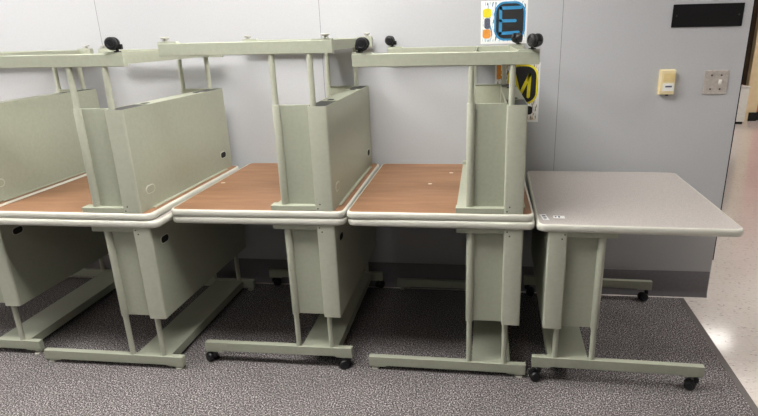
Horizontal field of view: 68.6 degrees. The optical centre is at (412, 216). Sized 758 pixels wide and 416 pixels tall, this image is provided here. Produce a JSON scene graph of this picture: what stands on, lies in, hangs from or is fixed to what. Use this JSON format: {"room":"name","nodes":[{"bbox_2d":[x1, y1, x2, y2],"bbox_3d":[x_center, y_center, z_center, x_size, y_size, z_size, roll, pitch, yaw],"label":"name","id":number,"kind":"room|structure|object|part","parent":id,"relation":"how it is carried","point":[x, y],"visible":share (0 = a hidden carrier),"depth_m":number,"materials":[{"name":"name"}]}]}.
{"room":"classroom","nodes":[
{"label":"classroom","id":0,"kind":"room"},
{"bbox_2d":[0,0,753,290],"bbox_3d":[-1.315,-0.919,3.162,6.003,2.756,0.120,1,18,7],"label":"wall","id":1,"kind":"structure","parent":0,"point":[611,116],"depth_m":3.00,"materials":[{"name":"paint"}]},
{"bbox_2d":[318,0,325,97],"bbox_3d":[-0.489,-0.960,2.983,0.002,2.599,0.010,1,18,7],"label":"trim","id":2,"kind":"structure","parent":1,"relation":"attached to","point":[318,0],"depth_m":3.01,"materials":[{"name":"grey metal"}]},
{"bbox_2d":[80,255,709,297],"bbox_3d":[-1.297,0.336,3.508,5.999,0.156,0.015,1,18,7],"label":"baseboard","id":3,"kind":"structure","parent":1,"relation":"attached to","point":[665,282],"depth_m":3.31,"materials":[{"name":"rubber"}]},
{"bbox_2d":[481,0,527,43],"bbox_3d":[0.471,-0.994,2.841,0.235,0.210,0.003,1,18,7],"label":"poster","id":4,"kind":"object","parent":1,"relation":"attached to","point":[500,19],"visible":0.95,"depth_m":2.84,"materials":[{"name":"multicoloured paper"}]},
{"bbox_2d":[495,62,540,121],"bbox_3d":[0.556,-0.655,2.943,0.235,0.310,0.003,1,18,7],"label":"poster","id":5,"kind":"object","parent":1,"relation":"attached to","point":[527,81],"visible":0.56,"depth_m":2.92,"materials":[{"name":"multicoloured paper"}]},
{"bbox_2d":[553,0,563,170],"bbox_3d":[0.764,-0.938,2.829,0.002,2.599,0.010,1,18,7],"label":"trim","id":6,"kind":"structure","parent":1,"relation":"attached to","point":[563,0],"depth_m":2.91,"materials":[{"name":"grey metal"}]},
{"bbox_2d":[657,69,675,95],"bbox_3d":[1.298,-0.680,2.823,0.076,0.129,0.034,1,18,7],"label":"thermostat","id":7,"kind":"object","parent":1,"relation":"attached to","point":[666,81],"visible":1,"depth_m":2.81,"materials":[{"name":"beige plastic"}]},
{"bbox_2d":[671,3,744,27],"bbox_3d":[1.449,-0.985,2.716,0.329,0.107,0.006,1,18,7],"label":"blank sign","id":8,"kind":"object","parent":1,"relation":"attached to","point":[713,14],"visible":1,"depth_m":2.71,"materials":[{"name":"black plastic"}]},
{"bbox_2d":[702,70,728,93],"bbox_3d":[1.537,-0.677,2.801,0.116,0.120,0.018,1,18,7],"label":"switch plate","id":9,"kind":"object","parent":1,"relation":"attached to","point":[715,81],"visible":1,"depth_m":2.80,"materials":[{"name":"metal"}]},
{"bbox_2d":[713,0,754,259],"bbox_3d":[1.663,-0.970,2.752,0.007,2.529,0.096,1,18,7],"label":"trim","id":10,"kind":"structure","parent":1,"relation":"attached to","point":[754,0],"depth_m":2.85,"materials":[{"name":"grey metal"}]},
{"bbox_2d":[0,120,757,415],"bbox_3d":[2.579,0.343,3.479,13.700,0.020,13.200,1,18,7],"label":"floor","id":11,"kind":"structure","parent":0,"point":[390,321],"depth_m":2.62,"materials":[{"name":"carpet"}]},
{"bbox_2d":[0,225,115,354],"bbox_3d":[-2.152,0.192,3.062,0.772,0.735,0.908,1,18,7],"label":"computer desk","id":12,"kind":"object","parent":11,"relation":"on","point":[33,259],"visible":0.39,"depth_m":2.82,"materials":[{"name":"grey metal"}]},
{"bbox_3d":[-2.005,0.210,2.617,0.133,0.434,0.013,1,18,7],"label":"panel","id":13,"kind":"part","parent":12,"relation":"part of","materials":[{"name":"paint"}]},
{"bbox_3d":[-1.923,0.323,2.634,0.024,0.603,0.024,1,18,7],"label":"post","id":14,"kind":"part","parent":12,"relation":"part of","materials":[{"name":"metal"}]},
{"bbox_2d":[0,45,99,205],"bbox_3d":[-2.201,-0.492,2.840,0.772,0.703,0.908,1,18,7],"label":"computer desk","id":15,"kind":"object","parent":12,"relation":"on","point":[40,148],"visible":0.63,"depth_m":2.79,"materials":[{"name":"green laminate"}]},
{"bbox_2d":[0,50,78,55],"bbox_3d":[-1.985,-0.776,2.718,0.169,0.042,0.811,1,18,7],"label":"tray","id":16,"kind":"object","parent":15,"relation":"on","point":[50,52],"depth_m":2.90,"materials":[{"name":"paint"}]},
{"bbox_3d":[-1.892,-0.388,2.836,0.091,0.433,0.872,1,18,7],"label":"modesty panel","id":17,"kind":"part","parent":15,"relation":"part of","materials":[{"name":"paint"}]},
{"bbox_3d":[-2.026,-0.611,3.221,0.024,0.582,0.024,1,18,7],"label":"post","id":18,"kind":"part","parent":15,"relation":"part of","materials":[{"name":"metal"}]},
{"bbox_3d":[-1.953,-0.519,3.232,0.133,0.434,0.013,1,18,7],"label":"panel","id":19,"kind":"part","parent":15,"relation":"part of","materials":[{"name":"paint"}]},
{"bbox_3d":[-1.873,-0.614,3.201,0.024,0.572,0.024,1,18,7],"label":"post","id":20,"kind":"part","parent":15,"relation":"part of","materials":[{"name":"metal"}]},
{"bbox_3d":[-1.848,0.083,2.987,0.091,0.433,0.872,1,18,7],"label":"modesty panel","id":21,"kind":"part","parent":12,"relation":"part of","materials":[{"name":"paint"}]},
{"bbox_2d":[1,271,115,338],"bbox_3d":[-1.923,0.499,3.135,0.169,0.042,0.811,1,18,7],"label":"tray","id":22,"kind":"object","parent":12,"relation":"on","point":[48,320],"depth_m":3.05,"materials":[{"name":"paint"}]},
{"bbox_3d":[-1.977,0.053,3.436,0.024,0.613,0.024,1,18,7],"label":"post","id":23,"kind":"part","parent":12,"relation":"part of","materials":[{"name":"metal"}]},
{"bbox_2d":[0,210,255,369],"bbox_3d":[-1.388,0.224,2.912,0.772,0.735,0.908,1,18,7],"label":"computer desk","id":24,"kind":"object","parent":11,"relation":"on","point":[157,264],"visible":0.67,"depth_m":2.58,"materials":[{"name":"grey laminate"}]},
{"bbox_2d":[0,37,238,220],"bbox_3d":[-1.429,-0.478,2.687,0.772,0.739,0.908,1,18,7],"label":"computer desk","id":25,"kind":"object","parent":24,"relation":"on","point":[142,160],"visible":0.94,"depth_m":2.39,"materials":[{"name":"grey metal"}]},
{"bbox_3d":[-1.356,-0.317,2.287,0.024,0.580,0.024,1,18,7],"label":"post","id":26,"kind":"part","parent":25,"relation":"part of","materials":[{"name":"metal"}]},
{"bbox_3d":[-1.281,-0.231,2.316,0.133,0.434,0.013,1,18,7],"label":"panel","id":27,"kind":"part","parent":25,"relation":"part of","materials":[{"name":"paint"}]},
{"bbox_3d":[-1.204,-0.319,2.266,0.024,0.570,0.024,1,18,7],"label":"post","id":28,"kind":"part","parent":25,"relation":"part of","materials":[{"name":"metal"}]},
{"bbox_2d":[98,50,208,63],"bbox_3d":[-1.213,-0.743,2.568,0.169,0.042,0.811,1,18,7],"label":"tray","id":29,"kind":"object","parent":25,"relation":"on","point":[152,55],"depth_m":2.44,"materials":[{"name":"paint"}]},
{"bbox_3d":[-1.120,-0.355,2.685,0.091,0.433,0.872,1,18,7],"label":"modesty panel","id":30,"kind":"part","parent":25,"relation":"part of","materials":[{"name":"paint"}]},
{"bbox_3d":[-1.250,-0.579,3.072,0.024,0.580,0.024,1,18,7],"label":"post","id":31,"kind":"part","parent":25,"relation":"part of","materials":[{"name":"metal"}]},
{"bbox_3d":[-1.177,-0.487,3.082,0.133,0.434,0.013,1,18,7],"label":"panel","id":32,"kind":"part","parent":25,"relation":"part of","materials":[{"name":"paint"}]},
{"bbox_3d":[-1.097,-0.581,3.050,0.024,0.570,0.024,1,18,7],"label":"post","id":33,"kind":"part","parent":25,"relation":"part of","materials":[{"name":"metal"}]},
{"bbox_3d":[-1.314,0.351,2.501,0.024,0.620,0.024,1,18,7],"label":"post","id":34,"kind":"part","parent":24,"relation":"part of","materials":[{"name":"metal"}]},
{"bbox_3d":[-1.243,0.243,2.466,0.133,0.434,0.013,1,18,7],"label":"panel","id":35,"kind":"part","parent":24,"relation":"part of","materials":[{"name":"paint"}]},
{"bbox_3d":[-1.161,0.359,2.484,0.024,0.610,0.024,1,18,7],"label":"post","id":36,"kind":"part","parent":24,"relation":"part of","materials":[{"name":"metal"}]},
{"bbox_2d":[139,280,242,353],"bbox_3d":[-1.159,0.538,2.986,0.169,0.042,0.811,1,18,7],"label":"tray","id":37,"kind":"object","parent":24,"relation":"on","point":[180,332],"depth_m":2.93,"materials":[{"name":"paint"}]},
{"bbox_3d":[-1.084,0.116,2.836,0.091,0.433,0.872,1,18,7],"label":"modesty panel","id":38,"kind":"part","parent":24,"relation":"part of","materials":[{"name":"paint"}]},
{"bbox_3d":[-1.058,0.096,3.269,0.024,0.610,0.024,1,18,7],"label":"post","id":39,"kind":"part","parent":24,"relation":"part of","materials":[{"name":"metal"}]},
{"bbox_2d":[173,214,384,368],"bbox_3d":[-0.605,0.213,2.890,0.772,0.735,0.912,1,18,7],"label":"computer desk","id":40,"kind":"object","parent":11,"relation":"on","point":[327,259],"visible":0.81,"depth_m":2.49,"materials":[{"name":"grey metal"}]},
{"bbox_2d":[157,33,378,218],"bbox_3d":[-0.623,-0.484,2.656,0.772,0.734,0.908,1,18,7],"label":"computer desk","id":41,"kind":"object","parent":40,"relation":"on","point":[324,163],"visible":0.98,"depth_m":2.33,"materials":[{"name":"grey metal"}]},
{"bbox_3d":[-0.544,-0.341,2.252,0.024,0.613,0.024,1,18,7],"label":"post","id":42,"kind":"part","parent":41,"relation":"part of","materials":[{"name":"metal"}]},
{"bbox_3d":[-0.468,-0.240,2.287,0.133,0.434,0.013,1,18,7],"label":"panel","id":43,"kind":"part","parent":41,"relation":"part of","materials":[{"name":"paint"}]},
{"bbox_3d":[-0.391,-0.344,2.233,0.024,0.603,0.024,1,18,7],"label":"post","id":44,"kind":"part","parent":41,"relation":"part of","materials":[{"name":"metal"}]},
{"bbox_2d":[298,38,356,49],"bbox_3d":[-0.407,-0.784,2.530,0.169,0.042,0.811,1,18,7],"label":"tray","id":45,"kind":"object","parent":41,"relation":"on","point":[339,43],"depth_m":2.60,"materials":[{"name":"paint"}]},
{"bbox_3d":[-0.450,-0.604,3.038,0.024,0.613,0.024,1,18,7],"label":"post","id":46,"kind":"part","parent":41,"relation":"part of","materials":[{"name":"metal"}]},
{"bbox_3d":[-0.376,-0.496,3.055,0.133,0.434,0.013,1,18,7],"label":"panel","id":47,"kind":"part","parent":41,"relation":"part of","materials":[{"name":"paint"}]},
{"bbox_3d":[-0.313,-0.365,2.659,0.091,0.433,0.872,1,18,7],"label":"modesty panel","id":48,"kind":"part","parent":41,"relation":"part of","materials":[{"name":"paint"}]},
{"bbox_3d":[-0.297,-0.606,3.019,0.024,0.603,0.024,1,18,7],"label":"post","id":49,"kind":"part","parent":41,"relation":"part of","materials":[{"name":"paint"}]},
{"bbox_3d":[-0.528,0.322,2.472,0.024,0.580,0.024,1,18,7],"label":"post","id":50,"kind":"part","parent":40,"relation":"part of","materials":[{"name":"metal"}]},
{"bbox_3d":[-0.457,0.233,2.443,0.133,0.434,0.013,1,18,7],"label":"panel","id":51,"kind":"part","parent":40,"relation":"part of","materials":[{"name":"paint"}]},
{"bbox_3d":[-0.375,0.329,2.455,0.024,0.570,0.024,1,18,7],"label":"post","id":52,"kind":"part","parent":40,"relation":"part of","materials":[{"name":"metal"}]},
{"bbox_2d":[303,273,370,344],"bbox_3d":[-0.376,0.489,2.952,0.169,0.042,0.811,1,18,7],"label":"tray","id":53,"kind":"object","parent":40,"relation":"on","point":[318,335],"depth_m":2.76,"materials":[{"name":"paint"}]},
{"bbox_3d":[-0.301,0.105,2.814,0.091,0.433,0.872,1,18,7],"label":"modesty panel","id":54,"kind":"part","parent":40,"relation":"part of","materials":[{"name":"paint"}]},
{"bbox_3d":[-0.279,0.067,3.241,0.024,0.570,0.024,1,18,7],"label":"post","id":55,"kind":"part","parent":40,"relation":"part of","materials":[{"name":"metal"}]},
{"bbox_2d":[348,183,534,377],"bbox_3d":[0.176,0.227,2.793,0.772,0.735,0.908,1,18,8],"label":"computer desk","id":56,"kind":"object","parent":11,"relation":"on","point":[492,284],"visible":0.66,"depth_m":2.36,"materials":[{"name":"grey metal"}]},
{"bbox_2d":[347,33,542,221],"bbox_3d":[0.152,-0.463,2.566,0.772,0.718,0.912,1,18,7],"label":"computer desk","id":57,"kind":"object","parent":56,"relation":"on","point":[489,185],"visible":1,"depth_m":2.22,"materials":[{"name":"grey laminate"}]},
{"bbox_3d":[0.362,-0.153,2.645,0.264,0.010,0.796,1,18,7],"label":"frame","id":58,"kind":"part","parent":57,"relation":"part of","materials":[{"name":"paint"}]},
{"bbox_3d":[0.229,-0.303,2.169,0.024,0.560,0.024,1,18,7],"label":"post","id":59,"kind":"part","parent":57,"relation":"part of","materials":[{"name":"metal"}]},
{"bbox_3d":[0.329,-0.565,2.955,0.024,0.560,0.024,1,18,7],"label":"post","id":60,"kind":"part","parent":57,"relation":"part of","materials":[{"name":"metal"}]},
{"bbox_3d":[0.401,-0.483,2.963,0.133,0.434,0.013,1,18,7],"label":"panel","id":61,"kind":"part","parent":57,"relation":"part of","materials":[{"name":"paint"}]},
{"bbox_3d":[0.303,-0.227,2.195,0.133,0.434,0.013,1,18,7],"label":"panel","id":62,"kind":"part","parent":57,"relation":"part of","materials":[{"name":"paint"}]},
{"bbox_2d":[475,46,517,51],"bbox_3d":[0.369,-0.720,2.455,0.169,0.042,0.811,1,18,7],"label":"tray","id":63,"kind":"object","parent":57,"relation":"on","point":[477,48],"depth_m":2.83,"materials":[{"name":"paint"}]},
{"bbox_3d":[0.481,-0.568,2.934,0.024,0.550,0.024,1,18,7],"label":"post","id":64,"kind":"part","parent":57,"relation":"part of","materials":[{"name":"metal"}]},
{"bbox_3d":[0.381,-0.305,2.149,0.024,0.550,0.024,1,18,7],"label":"post","id":65,"kind":"part","parent":57,"relation":"part of","materials":[{"name":"metal"}]},
{"bbox_3d":[0.461,-0.352,2.566,0.091,0.433,0.872,1,18,7],"label":"modesty panel","id":66,"kind":"part","parent":57,"relation":"part of","materials":[{"name":"paint"}]},
{"bbox_3d":[0.247,0.354,2.382,0.024,0.619,0.024,1,18,8],"label":"post","id":67,"kind":"part","parent":56,"relation":"part of","materials":[{"name":"metal"}]},
{"bbox_3d":[0.317,0.247,2.347,0.133,0.434,0.013,1,18,8],"label":"panel","id":68,"kind":"part","parent":56,"relation":"part of","materials":[{"name":"paint"}]},
{"bbox_2d":[472,320,509,360],"bbox_3d":[0.405,0.541,2.866,0.169,0.042,0.811,1,18,8],"label":"tray","id":69,"kind":"object","parent":56,"relation":"on","point":[487,335],"depth_m":2.63,"materials":[{"name":"paint"}]},
{"bbox_3d":[0.399,0.362,2.364,0.024,0.609,0.024,1,18,8],"label":"post","id":70,"kind":"part","parent":56,"relation":"part of","materials":[{"name":"metal"}]},
{"bbox_2d":[523,171,743,390],"bbox_3d":[0.948,0.250,2.673,0.775,0.735,0.908,1,19,8],"label":"computer desk","id":71,"kind":"object","parent":11,"relation":"on","point":[568,254],"visible":1,"depth_m":2.34,"materials":[{"name":"grey laminate"}]},
{"bbox_3d":[0.642,0.128,2.680,0.091,0.433,0.872,1,19,8],"label":"modesty panel","id":72,"kind":"part","parent":71,"relation":"part of","materials":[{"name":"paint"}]},
{"bbox_2d":[539,214,548,219],"bbox_3d":[0.542,0.004,2.272,0.026,0.001,0.075,-1,18,1],"label":"sticker","id":73,"kind":"object","parent":71,"relation":"on","point":[543,216],"visible":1,"depth_m":2.27,"materials":[{"name":"grey paper"}]},
{"bbox_3d":[0.611,0.346,2.313,0.024,0.557,0.024,1,19,8],"label":"post","id":74,"kind":"part","parent":71,"relation":"part of","materials":[{"name":"metal"}]},
{"bbox_2d":[536,287,586,356],"bbox_3d":[0.734,0.503,2.791,0.169,0.042,0.811,1,19,8],"label":"tray","id":75,"kind":"object","parent":71,"relation":"on","point":[570,342],"depth_m":2.52,"materials":[{"name":"paint"}]},
{"bbox_3d":[0.691,0.260,2.282,0.133,0.434,0.013,1,19,8],"label":"panel","id":76,"kind":"part","parent":71,"relation":"part of","materials":[{"name":"paint"}]},
{"bbox_3d":[0.763,0.346,2.289,0.024,0.567,0.024,1,19,8],"label":"post","id":77,"kind":"part","parent":71,"relation":"part of","materials":[{"name":"metal"}]},
{"bbox_2d":[679,298,757,415],"bbox_3d":[1.060,1.429,0.281,0.028,0.006,6.129,2,19,9],"label":"trim","id":78,"kind":"structure","parent":11,"relation":"on","point":[723,361],"depth_m":2.55,"materials":[{"name":"rubber"}]},
{"bbox_2d":[735,85,750,123],"bbox_3d":[4.944,-1.777,8.785,0.540,0.580,0.420,1,18,7],"label":"base cabinet","id":79,"kind":"object","parent":11,"relation":"on","point":[744,93],"visible":0.23,"depth_m":8.57,"materials":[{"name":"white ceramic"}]},
{"bbox_2d":[748,112,756,120],"bbox_3d":[5.482,-1.602,8.926,0.120,0.136,0.015,1,18,7],"label":"baseboard","id":80,"kind":"structure","parent":11,"relation":"on","point":[752,116],"depth_m":8.92,"materials":[{"name":"black rubber"}]},
{"bbox_2d":[744,14,757,120],"bbox_3d":[5.431,-2.883,8.629,0.185,2.756,0.220,1,18,7],"label":"trim","id":81,"kind":"structure","parent":0,"point":[752,77],"depth_m":8.77,"materials":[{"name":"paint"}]},
{"bbox_3d":[4.133,-2.930,8.861,2.950,2.756,0.070,1,18,7],"label":"wall","id":82,"kind":"structure","parent":0,"visible":0},
{"bbox_2d":[742,0,757,84],"bbox_3d":[4.852,-2.593,8.817,1.000,2.100,0.050,1,18,7],"label":"door","id":83,"kind":"structure","parent":82,"relation":"in","point":[755,12],"depth_m":8.69,"materials":[{"name":"brown wood"}]}
]}

